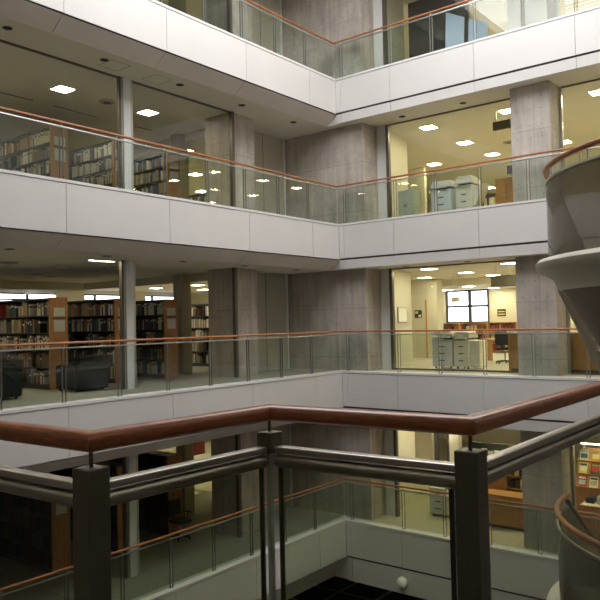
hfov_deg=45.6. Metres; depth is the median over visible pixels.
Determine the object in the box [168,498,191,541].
office chair
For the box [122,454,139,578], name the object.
column
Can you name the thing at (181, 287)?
wall pillar
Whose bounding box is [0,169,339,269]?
fascia
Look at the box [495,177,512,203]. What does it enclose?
base cabinet
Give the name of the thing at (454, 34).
display board
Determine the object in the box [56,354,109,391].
armchair
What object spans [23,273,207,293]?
ceiling beam
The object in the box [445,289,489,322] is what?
window
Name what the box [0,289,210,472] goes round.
wall
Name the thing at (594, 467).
magazine
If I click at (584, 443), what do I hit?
lamp
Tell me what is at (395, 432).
trim
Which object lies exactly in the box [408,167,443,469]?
wall
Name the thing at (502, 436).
wall
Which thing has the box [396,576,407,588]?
dome lamp
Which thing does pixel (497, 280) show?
sign
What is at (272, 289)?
wall
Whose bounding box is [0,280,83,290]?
ceiling beam
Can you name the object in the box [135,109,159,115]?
recessed light
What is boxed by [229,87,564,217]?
trim
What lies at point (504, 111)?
diffuser
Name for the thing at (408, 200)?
base cabinet
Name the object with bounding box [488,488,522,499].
countertop
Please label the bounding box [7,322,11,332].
book
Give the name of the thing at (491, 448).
notice board
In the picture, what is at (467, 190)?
photocopier
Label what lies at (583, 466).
magazine
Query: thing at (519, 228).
wall
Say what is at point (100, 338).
book
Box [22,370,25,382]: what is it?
book
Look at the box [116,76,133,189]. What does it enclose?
trim
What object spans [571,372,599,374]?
trim
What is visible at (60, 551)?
bookcase
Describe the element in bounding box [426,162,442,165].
recessed light
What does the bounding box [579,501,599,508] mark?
countertop
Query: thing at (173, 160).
bookcase
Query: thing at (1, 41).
trim
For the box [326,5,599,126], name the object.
wall
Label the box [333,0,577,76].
glass balustrade
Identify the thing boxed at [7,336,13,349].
book
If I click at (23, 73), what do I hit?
ceiling
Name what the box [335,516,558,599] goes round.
wall
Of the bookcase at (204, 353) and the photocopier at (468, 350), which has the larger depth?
the bookcase at (204, 353)
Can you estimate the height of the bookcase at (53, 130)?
1.950 m
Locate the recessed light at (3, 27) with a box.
[2,26,12,29]
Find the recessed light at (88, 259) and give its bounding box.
[87,259,116,261]
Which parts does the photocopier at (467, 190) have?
control panel, paper drawer, paper drawer, lid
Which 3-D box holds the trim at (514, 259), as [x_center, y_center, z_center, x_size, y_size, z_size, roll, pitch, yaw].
[4.241,0.472,19.420,3.950,2.919,0.060,-3,-2,38]
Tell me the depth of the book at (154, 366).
19.50 m
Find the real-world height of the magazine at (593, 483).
0.256 m
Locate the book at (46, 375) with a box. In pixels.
[43,373,48,383]
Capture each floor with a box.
[0,352,599,408]
[0,438,578,599]
[288,576,425,599]
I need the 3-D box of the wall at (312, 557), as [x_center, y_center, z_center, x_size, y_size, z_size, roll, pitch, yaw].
[-4.902,6.971,12.721,0.572,1.691,19.600,-3,-2,38]
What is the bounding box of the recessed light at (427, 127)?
[418,124,438,130]
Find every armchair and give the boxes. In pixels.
[0,359,22,398]
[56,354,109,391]
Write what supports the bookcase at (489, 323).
on the floor at (199, 376)
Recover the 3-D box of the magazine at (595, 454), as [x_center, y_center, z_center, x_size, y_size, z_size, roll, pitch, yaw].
[7.683,4.042,18.532,0.210,0.256,0.112,-3,-2,38]
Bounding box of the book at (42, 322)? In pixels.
[39,319,46,332]
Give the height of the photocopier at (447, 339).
1.100 m
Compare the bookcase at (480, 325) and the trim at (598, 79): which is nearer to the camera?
the trim at (598, 79)
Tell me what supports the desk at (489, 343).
on the floor at (199, 376)
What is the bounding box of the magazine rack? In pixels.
[576,442,599,521]
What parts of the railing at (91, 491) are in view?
tube rail, post, tube rail, handrail, tube rail, post, tube rail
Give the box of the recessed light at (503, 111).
[497,108,509,114]
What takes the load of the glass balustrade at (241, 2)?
on the fascia at (155, 34)
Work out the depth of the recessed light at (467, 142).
23.07 m
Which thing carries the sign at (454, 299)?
hanging from the ceiling at (46, 262)
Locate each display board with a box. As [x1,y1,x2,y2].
[445,13,463,47]
[468,18,487,41]
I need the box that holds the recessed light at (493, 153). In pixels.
[483,152,500,156]
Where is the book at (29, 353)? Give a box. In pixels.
[28,352,35,359]
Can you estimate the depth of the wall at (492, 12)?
23.36 m
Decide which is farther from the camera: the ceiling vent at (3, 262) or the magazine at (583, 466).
the magazine at (583, 466)
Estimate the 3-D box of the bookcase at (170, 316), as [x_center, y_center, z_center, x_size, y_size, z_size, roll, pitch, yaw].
[-5.039,1.113,20.528,4.018,2.130,0.470,-3,-2,38]
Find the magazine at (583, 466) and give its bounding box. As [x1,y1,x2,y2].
[579,462,587,472]
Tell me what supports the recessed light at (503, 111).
in the ceiling at (23, 73)
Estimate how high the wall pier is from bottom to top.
2.909 m
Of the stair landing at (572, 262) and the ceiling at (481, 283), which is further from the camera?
the ceiling at (481, 283)
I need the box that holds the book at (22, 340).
[21,339,26,348]
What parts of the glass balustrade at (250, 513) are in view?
post, post, post, post, post, post, post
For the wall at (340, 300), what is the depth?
21.03 m
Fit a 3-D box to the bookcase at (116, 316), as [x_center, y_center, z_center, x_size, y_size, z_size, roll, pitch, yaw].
[-6.035,1.096,19.264,4.018,2.130,0.470,-3,-2,38]
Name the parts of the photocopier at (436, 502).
control panel, paper drawer, paper drawer, paper drawer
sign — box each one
[414,310,421,317]
[452,276,458,301]
[491,265,515,286]
[493,112,510,130]
[497,309,505,315]
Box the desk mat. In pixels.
[581,501,599,506]
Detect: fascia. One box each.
[0,0,335,126]
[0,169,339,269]
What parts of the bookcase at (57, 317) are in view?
shelf, shelf, panel, shelf, panel, sign plate, sign plate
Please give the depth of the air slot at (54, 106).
18.83 m
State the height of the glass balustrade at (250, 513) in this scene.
1.144 m
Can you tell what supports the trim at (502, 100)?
attached to the wall at (402, 279)
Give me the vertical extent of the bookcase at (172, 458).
2.130 m
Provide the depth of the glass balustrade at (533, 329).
18.13 m
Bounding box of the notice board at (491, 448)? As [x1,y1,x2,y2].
[472,441,507,455]
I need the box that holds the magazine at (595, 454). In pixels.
[591,450,599,460]
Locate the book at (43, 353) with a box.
[42,352,48,366]
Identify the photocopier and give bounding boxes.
[429,486,450,516]
[431,180,458,211]
[431,331,456,368]
[453,331,487,368]
[455,175,489,208]
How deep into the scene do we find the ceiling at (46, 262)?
19.24 m
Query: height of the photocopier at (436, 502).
1.000 m
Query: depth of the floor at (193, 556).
18.01 m
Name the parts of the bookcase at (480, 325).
panel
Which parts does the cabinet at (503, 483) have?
panel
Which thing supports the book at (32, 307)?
on the bookcase at (57, 317)
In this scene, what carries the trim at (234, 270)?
attached to the wall at (340, 300)
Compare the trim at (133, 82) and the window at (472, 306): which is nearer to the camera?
the trim at (133, 82)
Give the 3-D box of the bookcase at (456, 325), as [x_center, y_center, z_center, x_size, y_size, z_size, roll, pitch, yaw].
[6.451,1.615,30.662,1.000,1.250,0.320,-3,-2,38]
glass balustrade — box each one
[0,106,336,218]
[0,331,339,410]
[0,478,343,599]
[160,0,332,65]
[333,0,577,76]
[337,145,599,222]
[340,328,590,377]
[344,478,599,554]
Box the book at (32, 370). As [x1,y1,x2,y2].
[31,369,38,383]
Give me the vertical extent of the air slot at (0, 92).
0.007 m
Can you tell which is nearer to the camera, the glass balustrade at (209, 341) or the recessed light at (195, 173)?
the glass balustrade at (209, 341)
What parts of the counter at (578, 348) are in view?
panel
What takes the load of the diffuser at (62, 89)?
attached to the recessed light at (59, 88)
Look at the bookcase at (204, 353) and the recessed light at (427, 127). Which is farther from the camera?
the bookcase at (204, 353)
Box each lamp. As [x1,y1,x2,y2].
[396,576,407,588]
[581,442,599,448]
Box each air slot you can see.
[0,92,32,100]
[54,106,97,116]
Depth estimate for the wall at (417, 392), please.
18.07 m
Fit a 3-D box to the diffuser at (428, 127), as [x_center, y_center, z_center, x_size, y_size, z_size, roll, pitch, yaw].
[3.811,-5.115,21.173,0.400,0.010,0.400,-3,-2,38]
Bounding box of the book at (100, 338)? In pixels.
[99,337,105,344]
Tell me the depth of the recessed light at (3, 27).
13.51 m
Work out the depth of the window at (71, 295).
28.41 m
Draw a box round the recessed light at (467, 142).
[456,140,473,145]
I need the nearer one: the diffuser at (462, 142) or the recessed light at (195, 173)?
the diffuser at (462, 142)
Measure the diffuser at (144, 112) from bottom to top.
0.010 m
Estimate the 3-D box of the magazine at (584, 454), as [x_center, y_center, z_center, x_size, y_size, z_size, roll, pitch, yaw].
[7.456,4.053,18.711,0.210,0.256,0.112,-3,-2,38]
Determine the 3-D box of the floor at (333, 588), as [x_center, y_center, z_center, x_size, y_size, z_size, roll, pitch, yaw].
[0.319,10.458,17.408,28.000,0.200,33.900,-3,-2,38]
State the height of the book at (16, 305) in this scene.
0.305 m
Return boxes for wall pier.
[449,434,461,461]
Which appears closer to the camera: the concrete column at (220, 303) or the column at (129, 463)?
the column at (129, 463)
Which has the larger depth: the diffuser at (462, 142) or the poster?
the diffuser at (462, 142)
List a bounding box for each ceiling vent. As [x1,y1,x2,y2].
[0,261,18,263]
[99,99,114,104]
[102,266,117,268]
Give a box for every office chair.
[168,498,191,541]
[494,331,508,363]
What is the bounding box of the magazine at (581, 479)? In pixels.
[578,475,586,486]
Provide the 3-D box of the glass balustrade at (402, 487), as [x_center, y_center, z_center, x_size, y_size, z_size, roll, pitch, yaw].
[5.202,5.470,17.309,10.040,1.144,0.070,-3,-2,38]
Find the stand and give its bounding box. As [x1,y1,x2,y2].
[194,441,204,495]
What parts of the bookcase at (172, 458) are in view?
panel, shelf, shelf, panel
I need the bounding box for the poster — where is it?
[397,307,406,322]
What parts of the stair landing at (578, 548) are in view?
handrail, rail, curved glass, flight rail, flight glass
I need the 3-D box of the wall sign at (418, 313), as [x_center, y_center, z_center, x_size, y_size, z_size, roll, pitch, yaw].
[4.422,0.525,26.709,0.300,0.290,0.023,-3,-2,38]
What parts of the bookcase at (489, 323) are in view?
panel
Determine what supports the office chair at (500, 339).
on the floor at (199, 376)
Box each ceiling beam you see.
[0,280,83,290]
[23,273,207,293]
[133,130,204,156]
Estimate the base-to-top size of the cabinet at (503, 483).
1.600 m
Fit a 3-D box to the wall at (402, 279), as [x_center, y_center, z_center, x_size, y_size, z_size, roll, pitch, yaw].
[2.992,-1.626,21.534,0.350,15.710,1.770,-3,-2,38]
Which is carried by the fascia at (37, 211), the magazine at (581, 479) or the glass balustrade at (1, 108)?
the glass balustrade at (1, 108)
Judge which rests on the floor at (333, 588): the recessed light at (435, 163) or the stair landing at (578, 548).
the stair landing at (578, 548)
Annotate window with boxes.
[0,290,172,300]
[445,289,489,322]
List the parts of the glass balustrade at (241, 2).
post, post, post, rail, handrail, post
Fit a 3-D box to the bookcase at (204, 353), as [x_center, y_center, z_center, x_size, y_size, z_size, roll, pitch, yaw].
[-3.225,1.196,24.445,6.018,2.130,0.470,-3,-2,38]
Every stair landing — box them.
[535,138,599,373]
[547,493,599,599]
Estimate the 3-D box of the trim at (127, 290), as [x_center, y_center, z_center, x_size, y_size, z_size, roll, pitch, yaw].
[-3.931,0.560,16.264,0.190,2.919,0.370,-3,-2,38]
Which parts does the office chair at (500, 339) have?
seat, backrest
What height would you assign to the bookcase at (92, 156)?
1.950 m
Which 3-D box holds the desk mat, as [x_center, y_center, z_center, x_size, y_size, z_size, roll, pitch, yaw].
[8.142,5.058,17.233,2.500,0.008,0.510,-3,-2,38]
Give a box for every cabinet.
[398,189,420,215]
[488,475,521,492]
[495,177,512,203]
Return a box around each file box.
[509,479,514,487]
[515,478,519,488]
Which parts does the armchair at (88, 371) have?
armrest, backrest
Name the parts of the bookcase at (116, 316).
shelf, panel, shelf, panel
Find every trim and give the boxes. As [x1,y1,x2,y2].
[0,39,117,77]
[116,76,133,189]
[119,260,136,389]
[132,81,229,112]
[227,0,559,64]
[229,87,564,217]
[232,268,571,377]
[235,430,576,537]
[388,98,509,125]
[392,259,518,372]
[561,78,599,88]
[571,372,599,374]
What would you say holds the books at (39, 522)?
on the bookcase
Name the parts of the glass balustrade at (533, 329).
post, post, post, handrail, rail, post, post, post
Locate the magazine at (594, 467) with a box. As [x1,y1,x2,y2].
[590,463,599,474]
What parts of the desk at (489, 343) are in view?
drawer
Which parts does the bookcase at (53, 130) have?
shelf, shelf, panel, sign plate, sign plate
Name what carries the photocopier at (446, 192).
on the floor
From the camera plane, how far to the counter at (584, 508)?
17.64 m
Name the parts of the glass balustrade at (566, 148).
post, post, post, handrail, rail, post, post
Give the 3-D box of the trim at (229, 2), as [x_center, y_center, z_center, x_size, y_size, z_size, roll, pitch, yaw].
[2.444,-7.975,19.731,8.556,3.110,2.500,-2,-2,10]
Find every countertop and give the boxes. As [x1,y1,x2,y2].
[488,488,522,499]
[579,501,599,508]
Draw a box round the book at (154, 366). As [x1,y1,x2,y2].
[151,361,157,373]
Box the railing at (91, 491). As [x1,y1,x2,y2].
[0,381,599,599]
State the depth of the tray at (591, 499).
17.91 m
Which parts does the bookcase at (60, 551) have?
panel, shelf, shelf, shelf, shelf, panel, sign plate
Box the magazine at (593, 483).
[589,476,598,487]
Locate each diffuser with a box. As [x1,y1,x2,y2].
[52,86,73,92]
[138,110,156,115]
[420,125,436,129]
[458,141,471,144]
[499,109,509,113]
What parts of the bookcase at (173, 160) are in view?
shelf, shelf, panel, panel, sign plate, sign plate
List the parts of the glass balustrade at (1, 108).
post, post, post, rail, post, post, post, post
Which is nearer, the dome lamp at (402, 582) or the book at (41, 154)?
the book at (41, 154)
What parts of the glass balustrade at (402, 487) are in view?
post, post, post, rail, handrail, post, post, post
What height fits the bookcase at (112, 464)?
2.130 m
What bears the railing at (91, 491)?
on the floor
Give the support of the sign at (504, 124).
hanging from the ceiling at (23, 73)
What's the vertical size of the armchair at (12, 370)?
0.800 m
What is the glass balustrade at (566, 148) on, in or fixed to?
on the wall at (519, 228)
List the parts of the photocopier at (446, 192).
control panel, paper drawer, paper drawer, lid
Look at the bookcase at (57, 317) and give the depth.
16.68 m
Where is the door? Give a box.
[434,433,449,471]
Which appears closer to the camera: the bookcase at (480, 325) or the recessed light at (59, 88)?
the recessed light at (59, 88)
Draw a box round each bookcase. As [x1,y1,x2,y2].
[0,125,68,179]
[0,297,67,389]
[0,473,70,574]
[49,460,122,552]
[68,139,117,187]
[68,298,119,382]
[134,152,180,197]
[136,299,178,378]
[138,451,182,536]
[191,304,208,366]
[443,323,459,328]
[460,322,487,340]
[488,322,516,352]
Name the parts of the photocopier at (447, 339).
control panel, paper drawer, paper drawer, paper drawer, lid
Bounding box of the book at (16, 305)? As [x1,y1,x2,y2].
[15,304,21,316]
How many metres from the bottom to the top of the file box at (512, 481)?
0.200 m
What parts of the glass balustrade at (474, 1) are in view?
post, post, handrail, rail, post, post, post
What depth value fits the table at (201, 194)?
24.51 m
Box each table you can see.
[189,193,205,201]
[482,193,495,205]
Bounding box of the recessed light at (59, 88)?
[49,85,76,93]
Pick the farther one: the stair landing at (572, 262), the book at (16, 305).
the book at (16, 305)
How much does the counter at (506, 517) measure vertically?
0.880 m
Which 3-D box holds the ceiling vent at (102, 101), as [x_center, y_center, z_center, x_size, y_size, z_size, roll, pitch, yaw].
[-4.883,-5.008,18.065,0.400,0.034,0.400,-3,-2,38]
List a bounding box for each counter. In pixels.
[488,488,523,530]
[508,333,598,372]
[579,501,599,540]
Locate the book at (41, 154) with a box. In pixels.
[37,149,45,159]
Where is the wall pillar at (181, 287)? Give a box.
[168,0,194,516]
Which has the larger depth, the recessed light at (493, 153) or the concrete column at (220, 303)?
the recessed light at (493, 153)
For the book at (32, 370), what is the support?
on the bookcase at (57, 317)
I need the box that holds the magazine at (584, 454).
[580,449,588,459]
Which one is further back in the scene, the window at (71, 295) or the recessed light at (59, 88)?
the window at (71, 295)
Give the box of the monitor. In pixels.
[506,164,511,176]
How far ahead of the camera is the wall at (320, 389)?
14.97 m
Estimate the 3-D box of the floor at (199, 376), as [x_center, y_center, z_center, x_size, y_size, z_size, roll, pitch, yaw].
[0.131,2.029,17.672,27.600,0.110,33.500,-3,-2,38]
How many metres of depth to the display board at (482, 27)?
19.94 m
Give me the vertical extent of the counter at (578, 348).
1.020 m
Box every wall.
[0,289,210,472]
[0,371,342,472]
[131,518,346,599]
[156,0,599,58]
[251,0,292,514]
[282,0,385,552]
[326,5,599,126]
[330,198,547,269]
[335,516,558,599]
[336,370,599,435]
[373,0,416,515]
[408,0,469,57]
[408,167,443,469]
[427,192,599,450]
[442,287,577,331]
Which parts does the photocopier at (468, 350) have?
paper drawer, paper drawer, paper drawer, lid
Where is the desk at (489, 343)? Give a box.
[478,339,494,360]
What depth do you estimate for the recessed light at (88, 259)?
16.06 m
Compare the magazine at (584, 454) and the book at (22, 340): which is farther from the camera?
the magazine at (584, 454)
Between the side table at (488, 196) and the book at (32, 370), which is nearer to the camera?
the book at (32, 370)
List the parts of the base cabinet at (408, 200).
door, door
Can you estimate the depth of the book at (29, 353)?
17.06 m
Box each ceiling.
[0,16,599,200]
[0,246,547,292]
[442,277,515,290]
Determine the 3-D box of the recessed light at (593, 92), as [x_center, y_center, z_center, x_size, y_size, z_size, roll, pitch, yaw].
[7.612,-5.292,18.181,0.460,0.015,0.460,-3,-2,38]
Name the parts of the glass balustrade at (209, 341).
post, post, post, post, rail, handrail, post, post, post, post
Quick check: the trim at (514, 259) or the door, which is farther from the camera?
the door
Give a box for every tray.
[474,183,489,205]
[585,495,596,503]
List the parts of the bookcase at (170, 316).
panel, shelf, panel, sign plate, sign plate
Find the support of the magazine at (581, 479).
on the magazine rack
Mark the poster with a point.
(401, 311)
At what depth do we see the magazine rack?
18.48 m
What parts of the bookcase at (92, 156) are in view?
shelf, shelf, panel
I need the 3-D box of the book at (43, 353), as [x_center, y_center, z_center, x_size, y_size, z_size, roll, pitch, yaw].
[-5.931,1.396,16.697,0.058,0.341,0.190,-3,-2,38]
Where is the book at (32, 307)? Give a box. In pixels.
[29,304,36,315]
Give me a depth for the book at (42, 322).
16.79 m
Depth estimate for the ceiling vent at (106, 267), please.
17.80 m
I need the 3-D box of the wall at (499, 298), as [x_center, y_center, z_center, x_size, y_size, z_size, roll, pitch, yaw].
[12.414,0.648,26.888,19.600,2.660,0.150,-3,-2,38]
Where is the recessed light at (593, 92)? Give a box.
[587,89,599,95]
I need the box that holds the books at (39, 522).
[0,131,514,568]
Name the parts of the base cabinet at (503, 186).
door, door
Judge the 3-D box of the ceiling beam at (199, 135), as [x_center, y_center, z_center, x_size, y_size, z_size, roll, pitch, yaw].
[-6.283,-4.712,23.727,10.540,0.230,0.170,-3,-2,38]
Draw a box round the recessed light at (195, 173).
[189,172,203,175]
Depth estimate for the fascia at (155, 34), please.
16.08 m
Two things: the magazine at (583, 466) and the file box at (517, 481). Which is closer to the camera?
the magazine at (583, 466)
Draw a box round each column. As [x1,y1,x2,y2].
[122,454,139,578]
[203,0,259,535]
[507,0,576,552]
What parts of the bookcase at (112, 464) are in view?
panel, panel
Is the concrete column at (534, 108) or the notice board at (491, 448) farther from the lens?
the notice board at (491, 448)
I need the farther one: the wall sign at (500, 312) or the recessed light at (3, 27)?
the wall sign at (500, 312)
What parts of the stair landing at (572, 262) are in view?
handrail, rail, curved glass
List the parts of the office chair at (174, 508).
backrest, seat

